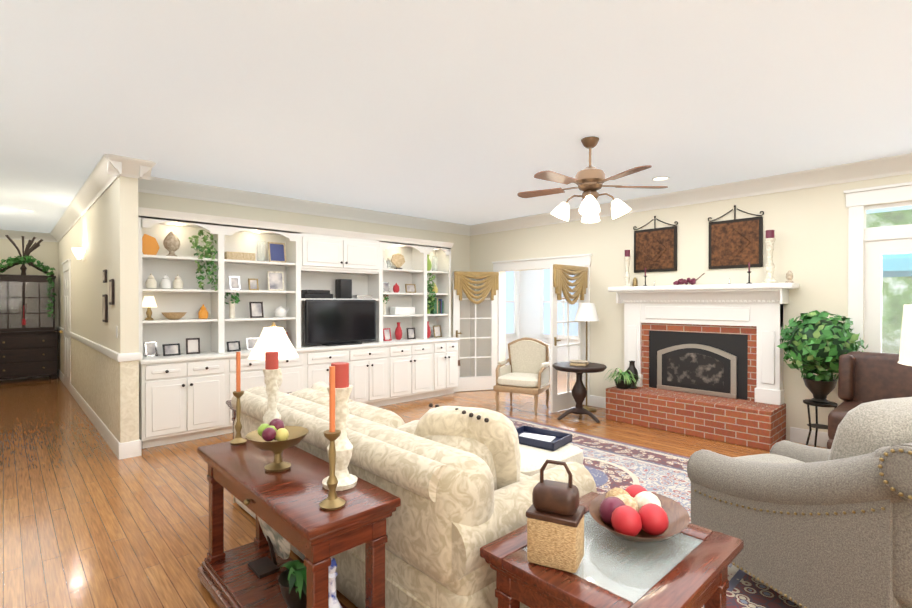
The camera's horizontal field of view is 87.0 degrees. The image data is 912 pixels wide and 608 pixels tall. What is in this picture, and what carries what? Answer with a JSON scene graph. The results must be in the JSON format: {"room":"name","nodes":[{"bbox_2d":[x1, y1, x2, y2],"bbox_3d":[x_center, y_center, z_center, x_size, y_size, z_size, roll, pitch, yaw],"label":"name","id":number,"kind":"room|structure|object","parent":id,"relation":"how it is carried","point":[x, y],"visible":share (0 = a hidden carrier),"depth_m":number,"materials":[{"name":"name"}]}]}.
{"room":"living room","nodes":[
{"label":"living room","id":0,"kind":"room"},
{"bbox_2d":[0,239,58,329],"bbox_3d":[-8.590,0.026,9.538,1.380,2.900,0.150,0,0,-43],"label":"wall","id":1,"kind":"structure","parent":0,"point":[46,253],"depth_m":9.63,"materials":[{"name":"beige paint"}]},
{"bbox_2d":[58,176,138,353],"bbox_3d":[-5.640,0.036,7.301,0.150,2.900,7.150,0,0,-43],"label":"wall","id":2,"kind":"structure","parent":0,"point":[103,230],"depth_m":5.20,"materials":[{"name":"beige paint"}]},
{"bbox_2d":[59,271,68,390],"bbox_3d":[-6.828,0.456,8.383,0.099,2.030,0.830,0,0,-43],"label":"hall door","id":3,"kind":"structure","parent":2,"relation":"in","point":[66,328],"depth_m":8.29,"materials":[{"name":"white wood"}]},
{"bbox_2d":[61,259,70,391],"bbox_3d":[-6.809,0.366,8.400,0.047,2.230,1.140,0,0,-43],"label":"door frame","id":4,"kind":"structure","parent":2,"relation":"attached to","point":[66,264],"depth_m":8.02,"materials":[{"name":"white wood"}]},
{"bbox_2d":[72,248,85,260],"bbox_3d":[-5.175,-0.680,6.603,0.162,0.160,0.270,0,0,-43],"label":"sconce","id":5,"kind":"object","parent":2,"relation":"attached to","point":[79,253],"visible":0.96,"depth_m":6.54,"materials":[{"name":"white glass"}]},
{"bbox_2d":[102,294,107,321],"bbox_3d":[-3.838,0.046,5.255,0.023,0.300,0.220,0,0,-43],"label":"framed picture","id":6,"kind":"object","parent":2,"relation":"attached to","point":[104,307],"visible":1,"depth_m":5.18,"materials":[{"name":"brown wood"}]},
{"bbox_2d":[103,269,106,282],"bbox_3d":[-3.838,-0.304,5.254,0.023,0.140,0.140,0,0,-43],"label":"framed picture","id":7,"kind":"object","parent":2,"relation":"attached to","point":[105,276],"visible":0.96,"depth_m":5.21,"materials":[{"name":"brown wood"}]},
{"bbox_2d":[109,279,113,304],"bbox_3d":[-3.530,-0.122,4.927,0.023,0.260,0.180,0,0,-43],"label":"framed picture","id":8,"kind":"object","parent":2,"relation":"attached to","point":[111,291],"visible":1,"depth_m":4.87,"materials":[{"name":"brown wood"}]},
{"bbox_2d":[0,326,828,459],"bbox_3d":[-1.724,0.985,5.465,7.550,1.020,15.200,0,0,-43],"label":"wainscoting","id":9,"kind":"structure","parent":2,"relation":"attached to","point":[104,388],"depth_m":5.18,"materials":[{"name":"white"}]},
{"bbox_2d":[0,153,911,241],"bbox_3d":[-1.450,-1.323,5.711,6.800,0.165,15.200,0,0,-43],"label":"crown molding","id":10,"kind":"structure","parent":2,"relation":"attached to","point":[107,172],"depth_m":5.86,"materials":[{"name":"white"}]},
{"bbox_2d":[138,192,469,376],"bbox_3d":[-1.665,0.037,7.157,5.440,2.900,0.150,0,0,-43],"label":"wall","id":11,"kind":"structure","parent":0,"point":[460,254],"depth_m":6.96,"materials":[{"name":"beige paint"}]},
{"bbox_2d":[0,365,826,607],"bbox_3d":[-0.320,1.548,6.858,10.800,0.120,15.900,0,0,-43],"label":"floor","id":12,"kind":"structure","parent":0,"point":[89,518],"depth_m":3.68,"materials":[{"name":"brown wood"}]},
{"bbox_2d":[0,235,58,378],"bbox_3d":[-8.338,0.087,9.271,1.030,2.776,0.523,0,0,-43],"label":"china cabinet","id":13,"kind":"object","parent":12,"relation":"on","point":[28,340],"visible":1,"depth_m":9.18,"materials":[{"name":"brown wood"}]},
{"bbox_2d":[226,392,291,438],"bbox_3d":[-1.635,1.184,4.314,0.620,0.630,0.620,0,0,-43],"label":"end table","id":14,"kind":"object","parent":12,"relation":"on","point":[228,403],"visible":0.08,"depth_m":4.29,"materials":[{"name":"brown wood"}]},
{"bbox_2d":[248,322,298,390],"bbox_3d":[-1.635,0.513,4.311,0.430,0.710,0.430,0,0,-43],"label":"lamp","id":15,"kind":"object","parent":14,"relation":"on","point":[273,338],"visible":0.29,"depth_m":4.20,"materials":[{"name":"beige fabric"}]},
{"bbox_2d":[138,207,459,448],"bbox_3d":[-1.741,0.238,6.582,4.464,2.497,0.578,0,0,-43],"label":"built-in bookcase","id":16,"kind":"object","parent":12,"relation":"on","point":[216,293],"visible":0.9,"depth_m":6.15,"materials":[{"name":"white wood"}]},
{"bbox_2d":[197,438,400,607],"bbox_3d":[-0.809,1.141,2.262,0.400,0.735,1.300,0,0,-43],"label":"console table","id":17,"kind":"object","parent":12,"relation":"on","point":[284,505],"visible":0.81,"depth_m":2.06,"materials":[{"name":"brown wood"}]},
{"bbox_2d":[230,352,246,444],"bbox_3d":[-1.207,0.518,2.667,0.090,0.505,0.088,0,0,-43],"label":"brass candlestick","id":18,"kind":"object","parent":17,"relation":"on","point":[238,439],"visible":1,"depth_m":2.66,"materials":[{"name":"brown metal"}]},
{"bbox_2d":[248,516,289,578],"bbox_3d":[-0.987,1.145,2.506,0.136,0.454,0.430,0,0,-43],"label":"sculpture","id":19,"kind":"object","parent":17,"relation":"on","point":[279,545],"visible":0.58,"depth_m":2.48,"materials":[{"name":"beige ceramic"}]},
{"bbox_2d":[263,352,280,423],"bbox_3d":[-0.997,0.516,2.604,0.128,0.510,0.128,0,0,-43],"label":"candlestick","id":20,"kind":"object","parent":17,"relation":"on","point":[271,370],"visible":0.6,"depth_m":2.58,"materials":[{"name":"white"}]},
{"bbox_2d":[245,419,308,471],"bbox_3d":[-0.837,0.657,2.260,0.280,0.232,0.276,0,0,-43],"label":"fruit bowl","id":21,"kind":"object","parent":17,"relation":"on","point":[276,437],"visible":1,"depth_m":2.23,"materials":[{"name":"brown metal"}]},
{"bbox_2d":[278,560,306,607],"bbox_3d":[-0.697,1.259,2.143,0.180,0.228,0.332,0,0,-43],"label":"potted plant","id":22,"kind":"object","parent":17,"relation":"on","point":[292,579],"visible":0.71,"depth_m":2.08,"materials":[{"name":"green plant"}]},
{"bbox_2d":[319,366,345,510],"bbox_3d":[-0.475,0.507,1.845,0.100,0.535,0.097,0,0,-43],"label":"brass candlestick","id":23,"kind":"object","parent":17,"relation":"on","point":[332,501],"visible":0.98,"depth_m":1.83,"materials":[{"name":"brown metal"}]},
{"bbox_2d":[329,558,341,607],"bbox_3d":[-0.487,1.187,1.891,0.130,0.375,0.130,0,0,-43],"label":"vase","id":24,"kind":"object","parent":17,"relation":"on","point":[333,599],"visible":0.71,"depth_m":1.88,"materials":[{"name":"white ceramic"}]},
{"bbox_2d":[322,362,357,490],"bbox_3d":[-0.496,0.514,2.058,0.150,0.520,0.150,0,0,-43],"label":"candlestick","id":25,"kind":"object","parent":17,"relation":"on","point":[346,479],"visible":0.75,"depth_m":2.03,"materials":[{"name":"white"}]},
{"bbox_2d":[231,381,596,607],"bbox_3d":[-0.491,1.001,3.000,1.015,0.982,2.490,0,0,-43],"label":"sofa","id":26,"kind":"object","parent":12,"relation":"on","point":[457,482],"visible":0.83,"depth_m":2.10,"materials":[{"name":"beige fabric"}]},
{"bbox_2d":[493,337,549,415],"bbox_3d":[0.949,0.989,6.804,0.710,1.003,0.679,0,0,27],"label":"chair","id":27,"kind":"object","parent":12,"relation":"on","point":[526,370],"visible":1,"depth_m":6.87,"materials":[{"name":"beige fabric"}]},
{"bbox_2d":[553,362,606,422],"bbox_3d":[1.600,1.145,6.246,0.680,0.712,0.680,0,0,-43],"label":"pedestal table","id":28,"kind":"object","parent":12,"relation":"on","point":[579,392],"visible":0.85,"depth_m":6.17,"materials":[{"name":"brown wood"}]},
{"bbox_2d":[570,360,588,365],"bbox_3d":[1.600,0.764,6.244,0.260,0.048,0.260,0,0,24],"label":"books","id":29,"kind":"object","parent":28,"relation":"on","point":[579,362],"visible":1,"depth_m":6.15,"materials":[{"name":"beige paper"}]},
{"bbox_2d":[574,303,598,411],"bbox_3d":[1.835,0.737,6.753,0.340,1.500,0.340,0,0,-43],"label":"floor lamp","id":30,"kind":"object","parent":12,"relation":"on","point":[586,312],"visible":0.88,"depth_m":6.66,"materials":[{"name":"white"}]},
{"bbox_2d":[480,492,743,607],"bbox_3d":[0.581,1.196,1.771,0.760,0.630,0.640,0,0,-43],"label":"end table","id":31,"kind":"object","parent":12,"relation":"on","point":[687,567],"visible":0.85,"depth_m":1.65,"materials":[{"name":"brown wood"}]},
{"bbox_2d":[526,459,584,572],"bbox_3d":[0.344,0.710,1.655,0.175,0.341,0.135,0,0,27],"label":"decorative box","id":32,"kind":"object","parent":31,"relation":"on","point":[555,511],"visible":0.98,"depth_m":1.60,"materials":[{"name":"beige wicker"}]},
{"bbox_2d":[589,484,689,541],"bbox_3d":[0.704,0.813,1.857,0.360,0.133,0.450,0,0,32],"label":"bowl","id":33,"kind":"object","parent":31,"relation":"on","point":[637,513],"visible":1,"depth_m":1.81,"materials":[{"name":"brown wood"}]},
{"bbox_2d":[505,415,801,607],"bbox_3d":[1.015,1.497,4.200,2.500,0.007,3.940,0,0,-43],"label":"rug","id":34,"kind":"object","parent":12,"relation":"on","point":[609,464],"visible":0.03,"depth_m":4.21,"materials":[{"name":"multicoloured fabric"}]},
{"bbox_2d":[519,444,583,475],"bbox_3d":[0.478,1.266,3.529,0.740,0.460,0.680,0,0,-43],"label":"ottoman","id":35,"kind":"object","parent":34,"relation":"on","point":[533,459],"visible":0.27,"depth_m":3.34,"materials":[{"name":"beige fabric"}]},
{"bbox_2d":[516,425,571,450],"bbox_3d":[0.616,1.006,3.629,0.420,0.055,0.300,0,0,39],"label":"tray","id":36,"kind":"object","parent":35,"relation":"on","point":[546,439],"visible":0.71,"depth_m":3.61,"materials":[{"name":"blue wood"}]},
{"bbox_2d":[606,283,798,450],"bbox_3d":[2.777,0.633,5.751,0.598,1.718,2.090,0,0,-43],"label":"fireplace","id":37,"kind":"object","parent":12,"relation":"on","point":[708,359],"visible":0.96,"depth_m":5.64,"materials":[{"name":"brick"}]},
{"bbox_2d":[604,361,644,388],"bbox_3d":[2.172,0.915,6.231,0.392,0.350,0.517,0,0,-43],"label":"spider plant","id":38,"kind":"object","parent":37,"relation":"on","point":[628,378],"visible":0.98,"depth_m":6.18,"materials":[{"name":"green plant"}]},
{"bbox_2d":[623,250,631,286],"bbox_3d":[2.300,-0.477,6.458,0.114,0.492,0.111,0,0,-43],"label":"candle","id":39,"kind":"object","parent":37,"relation":"on","point":[627,257],"visible":0.92,"depth_m":6.43,"materials":[{"name":"red"}]},
{"bbox_2d":[632,263,793,285],"bbox_3d":[2.969,-0.347,5.752,0.138,0.240,1.791,0,0,-43],"label":"decorations","id":40,"kind":"object","parent":37,"relation":"on","point":[789,277],"visible":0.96,"depth_m":5.82,"materials":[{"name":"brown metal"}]},
{"bbox_2d":[763,230,776,282],"bbox_3d":[3.431,-0.515,5.256,0.139,0.580,0.135,0,0,-43],"label":"candle","id":41,"kind":"object","parent":37,"relation":"on","point":[769,240],"visible":0.96,"depth_m":5.23,"materials":[{"name":"red"}]},
{"bbox_2d":[687,397,911,607],"bbox_3d":[1.883,0.958,2.320,0.914,1.095,1.192,0,0,-17],"label":"armchair","id":42,"kind":"object","parent":12,"relation":"on","point":[813,527],"visible":0.92,"depth_m":2.04,"materials":[{"name":"grey fabric"}]},
{"bbox_2d":[777,310,867,446],"bbox_3d":[3.609,0.781,4.766,0.710,1.440,0.732,0,0,-43],"label":"topiary","id":43,"kind":"object","parent":12,"relation":"on","point":[819,343],"visible":0.98,"depth_m":4.66,"materials":[{"name":"green plant"}]},
{"bbox_2d":[827,351,911,448],"bbox_3d":[3.514,0.961,3.803,0.899,1.081,0.820,0,0,-43],"label":"leather chair","id":44,"kind":"object","parent":12,"relation":"on","point":[864,377],"visible":0.25,"depth_m":4.08,"materials":[{"name":"brown leather"}]},
{"bbox_3d":[2.721,1.197,2.619,0.520,0.620,0.640,0,0,-43],"label":"end table","id":45,"kind":"object","parent":12,"relation":"on","visible":0},
{"bbox_2d":[898,304,911,365],"bbox_3d":[2.785,0.445,2.606,0.580,0.882,0.580,0,0,-43],"label":"lamp","id":46,"kind":"object","parent":45,"relation":"on","point":[905,355],"visible":1,"depth_m":2.70,"materials":[{"name":"white fabric"}]},
{"bbox_2d":[0,0,911,232],"bbox_3d":[-0.320,-1.471,6.843,10.800,0.120,15.900,0,0,-43],"label":"ceiling","id":47,"kind":"structure","parent":0,"point":[469,112],"depth_m":3.21,"materials":[{"name":"white paint"}]},
{"bbox_2d":[517,136,667,222],"bbox_3d":[1.099,-1.038,4.064,1.250,0.719,1.280,0,0,-43],"label":"fan","id":48,"kind":"object","parent":47,"relation":"hanging from","point":[590,180],"visible":1,"depth_m":4.01,"materials":[{"name":"brown wood"}]},
{"bbox_2d":[651,176,669,180],"bbox_3d":[2.281,-1.400,5.364,0.187,0.007,0.187,0,0,35],"label":"recessed light","id":49,"kind":"object","parent":47,"relation":"in","point":[660,178],"depth_m":5.35,"materials":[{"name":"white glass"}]},
{"bbox_2d":[505,271,518,364],"bbox_3d":[0.465,0.019,10.919,2.820,2.900,0.150,0,0,-43],"label":"wall","id":50,"kind":"structure","parent":0,"point":[507,339],"depth_m":11.80,"materials":[{"name":"white paint"}]},
{"bbox_2d":[505,271,516,336],"bbox_3d":[1.036,-0.058,11.318,1.180,1.690,0.048,0,0,-43],"label":"sunroom window","id":51,"kind":"structure","parent":50,"relation":"in","point":[510,303],"depth_m":11.60,"materials":[{"name":"white"}]},
{"bbox_2d":[519,270,577,361],"bbox_3d":[3.333,0.023,10.083,0.150,2.900,5.300,0,0,-43],"label":"wall","id":52,"kind":"structure","parent":0,"point":[528,303],"depth_m":11.56,"materials":[{"name":"white paint"}]},
{"bbox_2d":[540,269,577,339],"bbox_3d":[2.437,-0.056,10.887,0.048,1.690,1.280,0,0,-43],"label":"sunroom window","id":53,"kind":"structure","parent":52,"relation":"in","point":[544,273],"depth_m":11.19,"materials":[{"name":"white"}]},
{"bbox_2d":[470,173,911,440],"bbox_3d":[3.301,0.044,5.740,0.150,2.900,8.720,0,0,-43],"label":"wall","id":54,"kind":"structure","parent":0,"point":[809,226],"depth_m":5.92,"materials":[{"name":"beige paint"}]},
{"bbox_2d":[453,271,498,391],"bbox_3d":[0.338,0.462,8.187,0.800,2.020,0.146,0,0,-18],"label":"door leaf","id":55,"kind":"structure","parent":54,"relation":"in","point":[463,281],"depth_m":8.18,"materials":[{"name":"white wood"}]},
{"bbox_2d":[492,254,591,404],"bbox_3d":[1.306,0.374,7.716,0.047,2.220,1.940,0,0,-43],"label":"door frame","id":56,"kind":"structure","parent":54,"relation":"attached to","point":[584,260],"depth_m":7.53,"materials":[{"name":"white wood"}]},
{"bbox_2d":[550,264,587,412],"bbox_3d":[1.603,0.469,6.809,0.800,2.020,0.146,0,0,-43],"label":"door leaf","id":57,"kind":"structure","parent":54,"relation":"in","point":[560,282],"depth_m":6.69,"materials":[{"name":"white wood"}]},
{"bbox_2d":[633,216,677,272],"bbox_3d":[2.611,-0.793,6.323,0.044,0.738,0.594,0,0,-43],"label":"art panel","id":58,"kind":"object","parent":54,"relation":"attached to","point":[655,249],"visible":0.96,"depth_m":6.30,"materials":[{"name":"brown metal"}]},
{"bbox_2d":[708,205,763,268],"bbox_3d":[3.262,-0.790,5.631,0.044,0.738,0.594,0,0,-43],"label":"art panel","id":59,"kind":"object","parent":54,"relation":"attached to","point":[736,243],"visible":0.98,"depth_m":5.61,"materials":[{"name":"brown metal"}]},
{"bbox_2d":[844,182,911,351],"bbox_3d":[4.606,0.176,4.209,0.047,2.650,1.910,0,0,-43],"label":"door frame","id":60,"kind":"structure","parent":54,"relation":"attached to","point":[857,200],"depth_m":4.81,"materials":[{"name":"white wood"}]},
{"bbox_2d":[864,201,911,353],"bbox_3d":[4.655,0.256,4.255,0.115,2.470,1.600,0,0,-43],"label":"window","id":61,"kind":"structure","parent":54,"relation":"in","point":[883,240],"depth_m":4.74,"materials":[{"name":"white"}]},
{"label":"outside","id":62,"kind":"structure","parent":0,"visible":0},
{"bbox_2d":[866,209,911,353],"bbox_3d":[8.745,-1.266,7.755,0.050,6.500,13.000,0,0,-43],"label":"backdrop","id":63,"kind":"structure","parent":62,"point":[893,292],"depth_m":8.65,"materials":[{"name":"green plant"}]},
{"bbox_2d":[882,253,911,276],"bbox_3d":[5.904,0.237,6.805,2.200,2.500,2.200,0,0,-43],"label":"umbrella","id":64,"kind":"object","parent":63,"relation":"part of","point":[898,258],"depth_m":5.93,"materials":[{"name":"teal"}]}
]}

